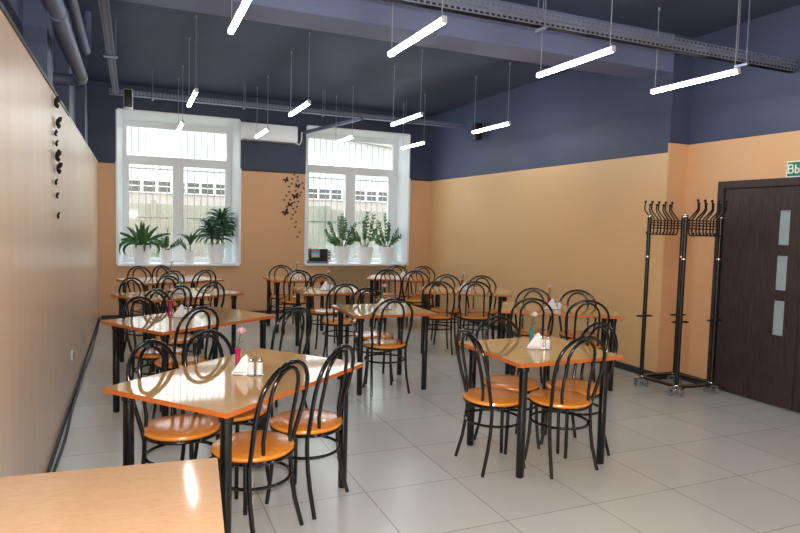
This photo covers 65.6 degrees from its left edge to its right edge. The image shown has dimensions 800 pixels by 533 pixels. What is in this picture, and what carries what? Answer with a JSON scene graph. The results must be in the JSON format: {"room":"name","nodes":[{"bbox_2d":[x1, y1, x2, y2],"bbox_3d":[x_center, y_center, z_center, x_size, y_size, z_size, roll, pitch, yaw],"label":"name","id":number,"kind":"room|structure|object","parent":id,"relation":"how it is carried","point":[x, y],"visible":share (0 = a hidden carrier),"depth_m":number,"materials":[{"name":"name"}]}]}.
{"room":"eatery","nodes":[
{"label":"eatery","id":0,"kind":"room"},
{"bbox_2d":[0,0,98,476],"bbox_3d":[-2.214,-0.515,3.409,0.393,3.680,15.068,0,4,-23],"label":"wall","id":1,"kind":"structure","parent":0,"point":[49,293],"depth_m":3.65,"materials":[{"name":"beige paint"}]},
{"bbox_2d":[43,0,87,85],"bbox_3d":[-1.129,-1.282,1.392,0.292,0.106,8.627,0,4,-23],"label":"pipe","id":2,"kind":"object","parent":1,"relation":"attached to","point":[57,12],"visible":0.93,"depth_m":4.08,"materials":[{"name":"metal"}]},
{"bbox_2d":[46,317,99,472],"bbox_3d":[-1.983,1.318,3.381,0.014,0.040,13.968,0,4,-23],"label":"baseboard","id":3,"kind":"structure","parent":1,"relation":"attached to","point":[49,467],"depth_m":5.03,"materials":[{"name":"plastic"}]},
{"bbox_2d":[87,81,432,318],"bbox_3d":[-2.051,-1.039,11.176,6.668,3.680,0.732,0,4,-23],"label":"wall","id":4,"kind":"structure","parent":0,"point":[269,239],"depth_m":10.65,"materials":[{"name":"orange paint"}]},
{"bbox_2d":[123,88,132,109],"bbox_3d":[-3.761,-2.307,8.591,0.120,0.270,0.199,0,4,-23],"label":"wall speaker","id":5,"kind":"object","parent":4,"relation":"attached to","point":[127,93],"visible":1,"depth_m":8.50,"materials":[{"name":"black plastic"}]},
{"bbox_2d":[124,89,131,106],"bbox_3d":[-3.724,-2.306,8.505,0.100,0.237,0.007,0,4,-23],"label":"grille","id":6,"kind":"object","parent":5,"relation":"attached to","point":[127,92],"depth_m":8.50,"materials":[{"name":"black plastic"}]},
{"bbox_2d":[129,127,224,257],"bbox_3d":[-3.876,-1.297,10.804,2.070,2.550,0.014,0,4,-23],"label":"bars","id":7,"kind":"object","parent":4,"relation":"in","point":[131,167],"visible":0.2,"depth_m":10.86,"materials":[{"name":"metal"}]},
{"bbox_2d":[115,108,240,265],"bbox_3d":[-3.680,-1.259,10.361,1.930,2.465,0.672,0,4,-23],"label":"window","id":8,"kind":"structure","parent":4,"relation":"in","point":[124,118],"depth_m":10.51,"materials":[{"name":"white plastic"}]},
{"bbox_2d":[119,221,170,262],"bbox_3d":[-4.215,-0.408,10.153,0.907,0.708,0.468,0,4,-23],"label":"potted plant","id":9,"kind":"object","parent":8,"relation":"on","point":[141,241],"visible":0.98,"depth_m":10.11,"materials":[{"name":"green plant"}]},
{"bbox_2d":[155,228,182,262],"bbox_3d":[-3.853,-0.353,10.346,0.460,0.590,0.214,0,4,-23],"label":"potted plant","id":10,"kind":"object","parent":8,"relation":"on","point":[166,255],"visible":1,"depth_m":10.29,"materials":[{"name":"green plant"}]},
{"bbox_2d":[178,230,199,262],"bbox_3d":[-3.551,-0.344,10.450,0.427,0.574,0.427,0,4,-23],"label":"potted plant","id":11,"kind":"object","parent":8,"relation":"on","point":[189,255],"visible":0.99,"depth_m":10.43,"materials":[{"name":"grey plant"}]},
{"bbox_2d":[195,207,237,262],"bbox_3d":[-3.117,-0.546,10.656,0.795,0.972,0.650,-1,4,-28],"label":"potted plant","id":12,"kind":"object","parent":8,"relation":"on","point":[214,229],"visible":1,"depth_m":10.56,"materials":[{"name":"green plant"}]},
{"bbox_2d":[101,306,421,318],"bbox_3d":[-2.087,0.793,10.903,5.706,0.060,0.030,0,4,-23],"label":"baseboard","id":13,"kind":"structure","parent":4,"relation":"attached to","point":[261,311],"depth_m":9.96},
{"bbox_2d":[239,122,302,144],"bbox_3d":[-2.167,-2.249,10.527,1.089,0.305,0.210,0,4,-23],"label":"air conditioner","id":14,"kind":"object","parent":4,"relation":"attached to","point":[280,134],"visible":0.98,"depth_m":10.42,"materials":[{"name":"white plastic"}]},
{"bbox_2d":[301,117,362,170],"bbox_3d":[-1.160,-2.033,10.398,1.437,0.795,0.073,5,5,41],"label":"pipe","id":15,"kind":"object","parent":4,"relation":"attached to","point":[349,121],"visible":1,"depth_m":10.38,"materials":[{"name":"metal"}]},
{"bbox_2d":[308,138,389,254],"bbox_3d":[-1.046,-1.306,12.023,2.162,2.550,0.014,0,4,-23],"label":"bars","id":16,"kind":"object","parent":4,"relation":"in","point":[313,177],"visible":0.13,"depth_m":11.98,"materials":[{"name":"metal"}]},
{"bbox_2d":[304,125,410,265],"bbox_3d":[-0.849,-1.269,11.580,2.023,2.465,0.672,0,4,-23],"label":"window","id":17,"kind":"structure","parent":4,"relation":"in","point":[399,180],"depth_m":11.83,"materials":[{"name":"white plastic"}]},
{"bbox_2d":[307,248,330,262],"bbox_3d":[-1.480,-0.196,11.362,0.410,0.262,0.210,0,4,-23],"label":"microwave","id":18,"kind":"object","parent":17,"relation":"on","point":[315,255],"visible":1,"depth_m":11.29,"materials":[{"name":"black plastic"}]},
{"bbox_2d":[323,213,360,262],"bbox_3d":[-1.048,-0.523,11.494,0.731,0.920,0.462,0,4,-23],"label":"potted plant","id":19,"kind":"object","parent":17,"relation":"on","point":[341,253],"visible":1,"depth_m":11.46,"materials":[{"name":"green plant"}]},
{"bbox_2d":[343,212,380,262],"bbox_3d":[-0.706,-0.554,11.683,0.775,0.974,0.332,0,4,-23],"label":"potted plant","id":20,"kind":"object","parent":17,"relation":"on","point":[365,252],"visible":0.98,"depth_m":11.68,"materials":[{"name":"green plant"}]},
{"bbox_2d":[369,214,400,262],"bbox_3d":[-0.184,-0.545,11.925,0.894,0.950,0.451,0,4,-23],"label":"potted plant","id":21,"kind":"object","parent":17,"relation":"on","point":[386,253],"visible":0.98,"depth_m":11.80,"materials":[{"name":"green plant"}]},
{"bbox_2d":[328,267,392,304],"bbox_3d":[-0.725,0.360,11.447,1.240,0.680,0.044,0,4,-23],"label":"radiator cover","id":22,"kind":"object","parent":4,"relation":"attached to","point":[357,277],"visible":0.48,"depth_m":11.40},
{"bbox_2d":[50,310,799,532],"bbox_3d":[0.628,1.360,4.782,6.718,0.100,15.068,0,4,-23],"label":"floor","id":23,"kind":"structure","parent":0,"point":[700,461],"depth_m":4.34,"materials":[{"name":"tile"}]},
{"bbox_2d":[52,319,100,471],"bbox_3d":[-2.561,1.216,4.790,0.041,0.020,10.620,0,4,-23],"label":"cable","id":24,"kind":"object","parent":23,"relation":"on","point":[86,364],"visible":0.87,"depth_m":5.08,"materials":[{"name":"black plastic"}]},
{"bbox_2d":[0,458,223,532],"bbox_3d":[-0.801,1.109,1.568,0.688,0.764,1.216,0,4,-18],"label":"dining table","id":25,"kind":"object","parent":23,"relation":"on","point":[184,496],"visible":1,"depth_m":1.87,"materials":[{"name":"laminate"}]},
{"bbox_2d":[118,277,149,363],"bbox_3d":[-2.894,0.598,7.041,0.453,0.938,0.430,3,4,22],"label":"cafe chair","id":26,"kind":"object","parent":23,"relation":"on","point":[128,278],"visible":0.34,"depth_m":6.98,"materials":[{"name":"black metal"}]},
{"bbox_2d":[127,266,162,330],"bbox_3d":[-3.550,0.466,8.734,0.453,0.938,0.430,4,4,30],"label":"cafe chair","id":27,"kind":"object","parent":23,"relation":"on","point":[149,272],"visible":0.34,"depth_m":8.71,"materials":[{"name":"black metal"}]},
{"bbox_2d":[122,296,181,411],"bbox_3d":[-2.098,0.733,5.355,0.453,0.938,0.430,3,4,22],"label":"cafe chair","id":28,"kind":"object","parent":23,"relation":"on","point":[150,354],"visible":0.47,"depth_m":5.27,"materials":[{"name":"black metal"}]},
{"bbox_2d":[147,270,184,335],"bbox_3d":[-3.179,0.502,8.343,0.453,0.938,0.430,4,5,35],"label":"cafe chair","id":29,"kind":"object","parent":23,"relation":"on","point":[175,304],"visible":0.23,"depth_m":8.24,"materials":[{"name":"black metal"}]},
{"bbox_2d":[141,285,191,369],"bbox_3d":[-2.469,0.645,6.512,0.453,0.938,0.430,3,4,25],"label":"cafe chair","id":30,"kind":"object","parent":23,"relation":"on","point":[177,286],"visible":0.15,"depth_m":6.45,"materials":[{"name":"black metal"}]},
{"bbox_2d":[142,289,196,375],"bbox_3d":[-2.173,0.692,5.940,0.453,0.938,0.430,3,4,19],"label":"cafe chair","id":31,"kind":"object","parent":23,"relation":"on","point":[180,339],"visible":0.38,"depth_m":5.90,"materials":[{"name":"black metal"}]},
{"bbox_2d":[116,275,223,339],"bbox_3d":[-3.222,0.559,8.730,0.808,0.764,1.192,5,5,44],"label":"dining table","id":32,"kind":"object","parent":23,"relation":"on","point":[147,281],"visible":0.38,"depth_m":8.56,"materials":[{"name":"brown wood"}]},
{"bbox_2d":[126,339,219,479],"bbox_3d":[-1.222,0.886,3.442,0.453,0.938,0.430,3,4,17],"label":"cafe chair","id":33,"kind":"object","parent":23,"relation":"on","point":[183,429],"visible":0.78,"depth_m":3.37,"materials":[{"name":"orange wood"}]},
{"bbox_2d":[110,287,243,371],"bbox_3d":[-2.529,0.687,7.109,0.808,0.764,1.192,5,5,38],"label":"dining table","id":34,"kind":"object","parent":23,"relation":"on","point":[210,292],"visible":0.63,"depth_m":6.93,"materials":[{"name":"brown wood"}]},
{"bbox_2d":[155,275,200,353],"bbox_3d":[-2.617,0.582,7.381,0.453,0.938,0.430,3,4,27],"label":"cafe chair","id":35,"kind":"object","parent":23,"relation":"on","point":[167,276],"visible":0.19,"depth_m":7.39,"materials":[{"name":"black metal"}]},
{"bbox_2d":[152,306,218,418],"bbox_3d":[-1.746,0.766,5.009,0.453,0.938,0.430,4,5,32],"label":"cafe chair","id":36,"kind":"object","parent":23,"relation":"on","point":[190,358],"visible":0.49,"depth_m":4.91,"materials":[{"name":"black metal"}]},
{"bbox_2d":[101,307,275,416],"bbox_3d":[-1.795,0.824,5.379,0.808,0.764,1.192,4,5,33],"label":"dining table","id":37,"kind":"object","parent":23,"relation":"on","point":[163,325],"visible":0.65,"depth_m":5.12,"materials":[{"name":"brown wood"}]},
{"bbox_2d":[178,269,216,334],"bbox_3d":[-2.840,0.491,8.640,0.453,0.938,0.430,4,5,34],"label":"cafe chair","id":38,"kind":"object","parent":23,"relation":"on","point":[206,302],"visible":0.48,"depth_m":8.51,"materials":[{"name":"black metal"}]},
{"bbox_2d":[180,281,224,357],"bbox_3d":[-2.251,0.619,6.974,0.453,0.938,0.430,4,5,31],"label":"cafe chair","id":39,"kind":"object","parent":23,"relation":"on","point":[212,283],"visible":0.29,"depth_m":6.85,"materials":[{"name":"black metal"}]},
{"bbox_2d":[183,329,268,499],"bbox_3d":[-1.033,0.868,3.782,0.453,0.938,0.430,3,4,27],"label":"cafe chair","id":40,"kind":"object","parent":23,"relation":"on","point":[245,418],"visible":0.31,"depth_m":3.72,"materials":[{"name":"black metal"}]},
{"bbox_2d":[103,348,362,532],"bbox_3d":[-0.863,0.978,3.471,0.808,0.764,1.192,3,4,27],"label":"dining table","id":41,"kind":"object","parent":23,"relation":"on","point":[210,387],"visible":0.67,"depth_m":3.14,"materials":[{"name":"laminate"}]},
{"bbox_2d":[231,354,248,375],"bbox_3d":[-0.882,0.541,3.420,0.093,0.112,0.043,1,4,0],"label":"napkin","id":42,"kind":"object","parent":41,"relation":"on","point":[241,369],"visible":1,"depth_m":3.41,"materials":[{"name":"white paper"}]},
{"bbox_2d":[211,359,309,532],"bbox_3d":[-0.738,0.917,3.178,0.453,0.938,0.430,3,4,25],"label":"cafe chair","id":43,"kind":"object","parent":23,"relation":"on","point":[254,448],"visible":0.9,"depth_m":3.08,"materials":[{"name":"black metal"}]},
{"bbox_2d":[268,265,295,326],"bbox_3d":[-1.788,0.455,9.559,0.430,0.938,0.453,0,4,-25],"label":"cafe chair","id":44,"kind":"object","parent":23,"relation":"on","point":[281,296],"visible":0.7,"depth_m":9.61,"materials":[{"name":"black metal"}]},
{"bbox_2d":[270,306,312,417],"bbox_3d":[-1.008,0.776,5.149,0.453,0.938,0.430,4,5,37],"label":"cafe chair","id":45,"kind":"object","parent":23,"relation":"on","point":[297,307],"visible":0.23,"depth_m":5.01,"materials":[{"name":"black metal"}]},
{"bbox_2d":[262,276,328,332],"bbox_3d":[-1.592,0.555,9.400,0.839,0.764,0.788,0,4,-23],"label":"dining table","id":46,"kind":"object","parent":23,"relation":"on","point":[277,279],"visible":0.76,"depth_m":9.22,"materials":[{"name":"laminate"}]},
{"bbox_2d":[280,270,311,334],"bbox_3d":[-1.529,0.497,9.049,0.430,0.938,0.453,0,4,-23],"label":"cafe chair","id":47,"kind":"object","parent":23,"relation":"on","point":[291,301],"visible":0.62,"depth_m":8.88,"materials":[{"name":"black metal"}]},
{"bbox_2d":[265,344,354,519],"bbox_3d":[-0.527,0.894,3.593,0.453,0.938,0.430,3,4,23],"label":"cafe chair","id":48,"kind":"object","parent":23,"relation":"on","point":[314,423],"visible":0.84,"depth_m":3.49,"materials":[{"name":"black metal"}]},
{"bbox_2d":[306,274,337,348],"bbox_3d":[-0.992,0.576,8.092,0.430,0.938,0.453,0,4,-21],"label":"cafe chair","id":49,"kind":"object","parent":23,"relation":"on","point":[314,311],"visible":0.59,"depth_m":8.01,"materials":[{"name":"black metal"}]},
{"bbox_2d":[290,286,369,354],"bbox_3d":[-0.904,0.676,7.886,0.839,0.764,0.788,0,4,-21],"label":"dining table","id":50,"kind":"object","parent":23,"relation":"on","point":[308,292],"visible":0.66,"depth_m":7.72,"materials":[{"name":"black metal"}]},
{"bbox_2d":[322,283,361,357],"bbox_3d":[-0.702,0.639,7.280,0.430,0.938,0.453,0,4,-20],"label":"cafe chair","id":51,"kind":"object","parent":23,"relation":"on","point":[333,321],"visible":0.78,"depth_m":7.13,"materials":[{"name":"black metal"}]},
{"bbox_2d":[349,288,393,383],"bbox_3d":[-0.278,0.706,6.450,0.430,0.938,0.453,0,4,-25],"label":"cafe chair","id":52,"kind":"object","parent":23,"relation":"on","point":[367,333],"visible":0.61,"depth_m":6.47,"materials":[{"name":"black metal"}]},
{"bbox_2d":[331,303,436,395],"bbox_3d":[-0.187,0.806,6.246,0.839,0.764,0.788,0,4,-23],"label":"dining table","id":53,"kind":"object","parent":23,"relation":"on","point":[359,312],"visible":0.89,"depth_m":6.07,"materials":[{"name":"wood"}]},
{"bbox_2d":[362,298,413,396],"bbox_3d":[-0.140,0.741,5.985,0.430,0.938,0.453,0,4,-23],"label":"cafe chair","id":54,"kind":"object","parent":23,"relation":"on","point":[379,344],"visible":1,"depth_m":5.86,"materials":[{"name":"black metal"}]},
{"bbox_2d":[374,269,401,328],"bbox_3d":[-0.174,0.492,9.645,0.430,0.938,0.453,2,4,5],"label":"cafe chair","id":55,"kind":"object","parent":23,"relation":"on","point":[385,270],"visible":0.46,"depth_m":9.47,"materials":[{"name":"black metal"}]},
{"bbox_2d":[383,265,407,322],"bbox_3d":[-0.091,0.454,10.230,0.430,0.938,0.453,2,4,5],"label":"cafe chair","id":56,"kind":"object","parent":23,"relation":"on","point":[388,293],"visible":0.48,"depth_m":10.33,"materials":[{"name":"black metal"}]},
{"bbox_2d":[366,274,443,328],"bbox_3d":[0.094,0.560,9.976,1.192,0.764,0.808,2,4,6],"label":"dining table","id":57,"kind":"object","parent":23,"relation":"on","point":[384,277],"visible":0.44,"depth_m":9.70,"materials":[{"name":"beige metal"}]},
{"bbox_2d":[402,270,429,326],"bbox_3d":[0.248,0.509,9.549,0.430,0.938,0.453,2,4,5],"label":"cafe chair","id":58,"kind":"object","parent":23,"relation":"on","point":[408,299],"visible":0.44,"depth_m":9.37,"materials":[{"name":"black metal"}]},
{"bbox_2d":[409,266,435,323],"bbox_3d":[0.354,0.469,10.186,0.430,0.938,0.453,2,4,7],"label":"cafe chair","id":59,"kind":"object","parent":23,"relation":"on","point":[415,294],"visible":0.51,"depth_m":10.31,"materials":[{"name":"black metal"}]},
{"bbox_2d":[420,281,454,354],"bbox_3d":[0.482,0.627,7.911,0.430,0.938,0.453,2,4,3],"label":"cafe chair","id":60,"kind":"object","parent":23,"relation":"on","point":[440,316],"visible":0.78,"depth_m":7.75,"materials":[{"name":"black metal"}]},
{"bbox_2d":[430,274,460,344],"bbox_3d":[0.628,0.588,8.529,0.430,0.938,0.453,2,4,5],"label":"cafe chair","id":61,"kind":"object","parent":23,"relation":"on","point":[434,309],"visible":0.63,"depth_m":8.50,"materials":[{"name":"black metal"}]},
{"bbox_2d":[417,286,511,343],"bbox_3d":[0.837,0.695,8.273,1.192,0.764,0.808,2,4,5],"label":"dining table","id":62,"kind":"object","parent":23,"relation":"on","point":[502,294],"visible":0.58,"depth_m":8.01,"materials":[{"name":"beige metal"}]},
{"bbox_2d":[458,281,491,348],"bbox_3d":[0.955,0.635,7.974,0.430,0.938,0.453,2,4,5],"label":"cafe chair","id":63,"kind":"object","parent":23,"relation":"on","point":[462,316],"visible":0.8,"depth_m":7.82,"materials":[{"name":"black metal"}]},
{"bbox_2d":[466,275,497,340],"bbox_3d":[1.125,0.602,8.512,0.430,0.938,0.453,2,4,3],"label":"cafe chair","id":64,"kind":"object","parent":23,"relation":"on","point":[493,312],"visible":0.66,"depth_m":8.59,"materials":[{"name":"black metal"}]},
{"bbox_2d":[454,329,525,477],"bbox_3d":[0.624,0.882,4.212,0.453,0.938,0.430,0,4,-21],"label":"cafe chair","id":65,"kind":"object","parent":23,"relation":"on","point":[488,398],"visible":0.88,"depth_m":4.10,"materials":[{"name":"black metal"}]},
{"bbox_2d":[474,315,540,454],"bbox_3d":[0.817,0.859,4.617,0.430,0.938,0.453,0,4,-25],"label":"cafe chair","id":66,"kind":"object","parent":23,"relation":"on","point":[511,382],"visible":0.48,"depth_m":4.61,"materials":[{"name":"wood"}]},
{"bbox_2d":[510,298,553,382],"bbox_3d":[1.319,0.759,6.289,0.430,0.938,0.453,2,4,9],"label":"cafe chair","id":67,"kind":"object","parent":23,"relation":"on","point":[526,299],"visible":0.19,"depth_m":6.09,"materials":[{"name":"black metal"}]},
{"bbox_2d":[514,288,551,374],"bbox_3d":[1.474,0.721,6.908,0.430,0.938,0.453,2,4,11],"label":"cafe chair","id":68,"kind":"object","parent":23,"relation":"on","point":[524,330],"visible":0.38,"depth_m":7.01,"materials":[{"name":"black metal"}]},
{"bbox_2d":[458,336,622,478],"bbox_3d":[0.962,0.961,4.422,0.839,0.764,0.788,0,4,-24],"label":"dining table","id":69,"kind":"object","parent":23,"relation":"on","point":[513,351],"visible":0.74,"depth_m":4.25,"materials":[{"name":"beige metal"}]},
{"bbox_2d":[527,333,540,348],"bbox_3d":[0.943,0.524,4.371,0.093,0.112,0.043,1,4,0],"label":"napkins","id":70,"kind":"object","parent":69,"relation":"on","point":[535,342],"visible":1,"depth_m":4.36,"materials":[{"name":"white paper"}]},
{"bbox_2d":[501,301,623,390],"bbox_3d":[1.681,0.829,6.630,1.192,0.764,0.808,2,4,11],"label":"dining table","id":71,"kind":"object","parent":23,"relation":"on","point":[586,311],"visible":0.57,"depth_m":6.38,"materials":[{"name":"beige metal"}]},
{"bbox_2d":[525,335,606,478],"bbox_3d":[1.095,0.894,4.206,0.430,0.938,0.453,0,4,-26],"label":"cafe chair","id":72,"kind":"object","parent":23,"relation":"on","point":[554,400],"visible":1,"depth_m":4.09,"materials":[{"name":"black metal"}]},
{"bbox_2d":[558,289,596,380],"bbox_3d":[1.960,0.739,6.822,0.430,0.938,0.453,2,4,9],"label":"cafe chair","id":73,"kind":"object","parent":23,"relation":"on","point":[570,332],"visible":0.46,"depth_m":6.93,"materials":[{"name":"black metal"}]},
{"bbox_2d":[540,321,617,458],"bbox_3d":[1.290,0.876,4.546,0.453,0.938,0.430,0,4,-21],"label":"cafe chair","id":74,"kind":"object","parent":23,"relation":"on","point":[580,385],"visible":0.44,"depth_m":4.50,"materials":[{"name":"wood"}]},
{"bbox_2d":[565,300,609,382],"bbox_3d":[1.854,0.776,6.243,0.430,0.938,0.453,2,4,10],"label":"cafe chair","id":75,"kind":"object","parent":23,"relation":"on","point":[597,345],"visible":0.38,"depth_m":6.06,"materials":[{"name":"black metal"}]},
{"bbox_2d":[633,199,727,397],"bbox_3d":[2.854,0.296,6.320,0.652,1.929,0.689,-1,4,-27],"label":"coat rack","id":76,"kind":"object","parent":23,"relation":"on","point":[685,228],"visible":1,"depth_m":6.22,"materials":[{"name":"black metal"}]},
{"bbox_2d":[72,0,799,115],"bbox_3d":[0.727,-2.435,4.524,6.718,0.150,15.068,0,4,-23],"label":"ceiling","id":77,"kind":"structure","parent":0,"point":[148,37],"depth_m":7.84,"materials":[{"name":"paint"}]},
{"bbox_2d":[66,0,90,54],"bbox_3d":[-1.274,-1.996,1.881,0.080,0.470,9.740,0,4,-23],"label":"pipe","id":78,"kind":"object","parent":77,"relation":"hanging from","point":[82,24],"visible":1,"depth_m":5.55,"materials":[{"name":"metal"}]},
{"bbox_2d":[98,0,118,93],"bbox_3d":[-1.717,-2.144,3.452,0.135,0.412,10.990,0,4,-23],"label":"cable tray","id":79,"kind":"object","parent":77,"relation":"hanging from","point":[104,8],"visible":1,"depth_m":6.07,"materials":[{"name":"grey metal"}]},
{"bbox_2d":[187,15,197,106],"bbox_3d":[-2.247,-2.194,6.719,0.038,0.781,0.922,0,4,-23],"label":"pendant light","id":80,"kind":"object","parent":77,"relation":"hanging from","point":[195,91],"visible":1,"depth_m":6.71,"materials":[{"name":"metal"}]},
{"bbox_2d":[187,92,196,106],"bbox_3d":[-2.257,-1.823,6.744,0.036,0.034,0.904,0,4,-23],"label":"diffuser","id":81,"kind":"object","parent":80,"relation":"attached to","point":[194,94],"depth_m":6.75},
{"bbox_2d":[228,0,251,34],"bbox_3d":[-0.986,-1.968,3.868,0.038,0.781,0.922,0,4,-23],"label":"pendant light","id":82,"kind":"object","parent":77,"relation":"hanging from","point":[244,4],"visible":1,"depth_m":3.97,"materials":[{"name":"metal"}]},
{"bbox_2d":[255,75,268,137],"bbox_3d":[-2.055,-2.362,9.255,0.038,0.781,0.922,0,4,-23],"label":"pendant light","id":83,"kind":"object","parent":77,"relation":"hanging from","point":[265,130],"visible":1,"depth_m":9.04,"materials":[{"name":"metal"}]},
{"bbox_2d":[255,129,267,137],"bbox_3d":[-2.065,-1.991,9.281,0.036,0.034,0.904,0,4,-23],"label":"diffuser","id":84,"kind":"object","parent":83,"relation":"attached to","point":[262,132],"depth_m":9.28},
{"bbox_2d":[109,69,464,128],"bbox_3d":[-1.447,-2.555,9.600,5.531,0.412,0.160,0,4,-23],"label":"cable tray","id":85,"kind":"object","parent":77,"relation":"hanging from","point":[152,96],"visible":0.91,"depth_m":9.41,"materials":[{"name":"grey metal"}]},
{"bbox_2d":[288,32,310,116],"bbox_3d":[-1.163,-2.198,7.185,0.038,0.781,0.922,0,4,-23],"label":"pendant light","id":86,"kind":"object","parent":77,"relation":"hanging from","point":[308,102],"visible":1,"depth_m":7.08,"materials":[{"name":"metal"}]},
{"bbox_2d":[289,101,309,115],"bbox_3d":[-1.173,-1.827,7.210,0.036,0.034,0.904,0,4,-23],"label":"diffuser","id":87,"kind":"object","parent":86,"relation":"attached to","point":[305,104],"depth_m":7.14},
{"bbox_2d":[334,86,353,143],"bbox_3d":[-0.879,-2.366,9.762,0.038,0.781,0.922,0,4,-23],"label":"pendant light","id":88,"kind":"object","parent":77,"relation":"hanging from","point":[352,135],"visible":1,"depth_m":9.64,"materials":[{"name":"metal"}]},
{"bbox_2d":[334,136,351,143],"bbox_3d":[-0.889,-1.995,9.787,0.036,0.034,0.904,0,4,-23],"label":"diffuser","id":89,"kind":"object","parent":88,"relation":"attached to","point":[348,137],"depth_m":9.78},
{"bbox_2d":[391,49,422,125],"bbox_3d":[0.086,-2.202,7.723,0.038,0.781,0.922,0,4,-23],"label":"pendant light","id":90,"kind":"object","parent":77,"relation":"hanging from","point":[420,113],"visible":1,"depth_m":7.69,"materials":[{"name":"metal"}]},
{"bbox_2d":[391,113,419,125],"bbox_3d":[0.076,-1.831,7.748,0.036,0.034,0.904,0,4,-23],"label":"diffuser","id":91,"kind":"object","parent":90,"relation":"attached to","point":[416,115],"depth_m":7.72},
{"bbox_2d":[401,94,425,149],"bbox_3d":[0.223,-2.369,10.236,0.038,0.781,0.922,0,4,-23],"label":"pendant light","id":92,"kind":"object","parent":77,"relation":"hanging from","point":[422,142],"visible":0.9,"depth_m":10.16,"materials":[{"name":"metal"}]},
{"bbox_2d":[401,142,423,148],"bbox_3d":[0.213,-1.998,10.261,0.036,0.034,0.904,0,4,-23],"label":"diffuser","id":93,"kind":"object","parent":92,"relation":"attached to","point":[419,143],"depth_m":10.25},
{"bbox_2d":[387,0,446,56],"bbox_3d":[0.111,-1.971,4.341,0.038,0.781,0.922,0,4,-23],"label":"pendant light","id":94,"kind":"object","parent":77,"relation":"hanging from","point":[442,20],"visible":0.99,"depth_m":4.29,"materials":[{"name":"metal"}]},
{"bbox_2d":[388,19,444,56],"bbox_3d":[0.102,-1.600,4.366,0.036,0.034,0.904,0,4,-23],"label":"diffuser","id":95,"kind":"object","parent":94,"relation":"attached to","point":[437,23],"depth_m":4.30,"materials":[{"name":"plastic"}]},
{"bbox_2d":[472,62,510,133],"bbox_3d":[1.206,-2.206,8.206,0.038,0.781,0.922,0,4,-23],"label":"pendant light","id":96,"kind":"object","parent":77,"relation":"hanging from","point":[474,131],"visible":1,"depth_m":8.15,"materials":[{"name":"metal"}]},
{"bbox_2d":[472,122,507,133],"bbox_3d":[1.197,-1.835,8.231,0.036,0.034,0.904,0,4,-23],"label":"diffuser","id":97,"kind":"object","parent":96,"relation":"attached to","point":[474,131],"depth_m":8.21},
{"bbox_2d":[536,0,615,77],"bbox_3d":[1.374,-1.976,4.885,0.038,0.781,0.922,0,4,-23],"label":"pendant light","id":98,"kind":"object","parent":77,"relation":"hanging from","point":[612,48],"visible":1,"depth_m":4.83,"materials":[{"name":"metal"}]},
{"bbox_2d":[537,48,612,77],"bbox_3d":[1.365,-1.604,4.910,0.036,0.034,0.904,0,4,-23],"label":"diffuser","id":99,"kind":"object","parent":98,"relation":"attached to","point":[605,51],"depth_m":4.85,"materials":[{"name":"plastic"}]},
{"bbox_2d":[382,0,797,73],"bbox_3d":[0.831,-2.036,4.433,5.995,0.627,0.125,0,4,-23],"label":"cable tray","id":100,"kind":"object","parent":77,"relation":"hanging from","point":[473,9],"visible":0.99,"depth_m":4.73,"materials":[{"name":"grey metal"}]},
{"bbox_2d":[650,3,740,93],"bbox_3d":[2.559,-1.979,5.395,0.038,0.781,0.922,0,4,-23],"label":"pendant light","id":101,"kind":"object","parent":77,"relation":"hanging from","point":[737,70],"visible":0.99,"depth_m":5.35,"materials":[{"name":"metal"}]},
{"bbox_2d":[651,69,737,93],"bbox_3d":[2.550,-1.608,5.420,0.036,0.034,0.904,0,4,-23],"label":"diffuser","id":102,"kind":"object","parent":101,"relation":"attached to","point":[713,76],"depth_m":5.37,"materials":[{"name":"plastic"}]},
{"bbox_2d":[428,5,799,378],"bbox_3d":[3.564,-0.509,5.899,0.729,3.730,15.068,0,4,-23],"label":"wall","id":103,"kind":"structure","parent":0,"point":[555,196],"depth_m":7.36,"materials":[{"name":"orange paint"}]},
{"bbox_2d":[119,0,674,79],"bbox_3d":[0.237,-2.251,5.618,6.153,0.390,0.409,0,4,-23],"label":"beam","id":104,"kind":"structure","parent":103,"relation":"attached to","point":[372,19],"depth_m":5.60,"materials":[{"name":"paint"}]},
{"bbox_2d":[472,122,484,140],"bbox_3d":[1.274,-2.179,10.038,0.199,0.270,0.120,0,4,-23],"label":"wall speaker","id":105,"kind":"object","parent":103,"relation":"attached to","point":[477,136],"visible":0.87,"depth_m":9.98,"materials":[{"name":"black plastic"}]},
{"bbox_2d":[430,306,655,378],"bbox_3d":[1.662,0.987,9.375,0.030,0.075,5.757,0,4,-23],"label":"baseboard","id":106,"kind":"structure","parent":103,"relation":"attached to","point":[620,365],"depth_m":7.16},
{"bbox_2d":[706,177,799,412],"bbox_3d":[3.645,0.261,5.628,0.140,2.134,1.795,0,4,-23],"label":"door","id":107,"kind":"structure","parent":103,"relation":"in","point":[757,349],"depth_m":5.95,"materials":[{"name":"wood"}]},
{"bbox_2d":[786,160,799,177],"bbox_3d":[3.619,-0.875,5.525,0.022,0.148,0.372,0,4,-23],"label":"exit sign","id":108,"kind":"object","parent":103,"relation":"attached to","point":[793,167],"visible":1,"depth_m":5.63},
{"label":"outside","id":109,"kind":"structure","parent":0,"visible":0},
{"bbox_3d":[-9.596,-0.329,34.924,60.000,0.150,48.400,0,4,-23],"label":"floor","id":110,"kind":"structure","parent":109,"visible":0},
{"bbox_2d":[129,200,386,257],"bbox_3d":[-3.356,-0.456,18.169,36.350,2.700,0.200,0,4,-23],"label":"fence","id":111,"kind":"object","parent":110,"relation":"on","point":[152,209],"depth_m":17.16,"materials":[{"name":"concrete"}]},
{"bbox_2d":[127,126,391,211],"bbox_3d":[-9.206,-4.896,31.455,52.000,9.450,6.400,0,4,-23],"label":"building","id":112,"kind":"structure","parent":110,"relation":"on","point":[157,185],"depth_m":28.66,"materials":[{"name":"brick"}]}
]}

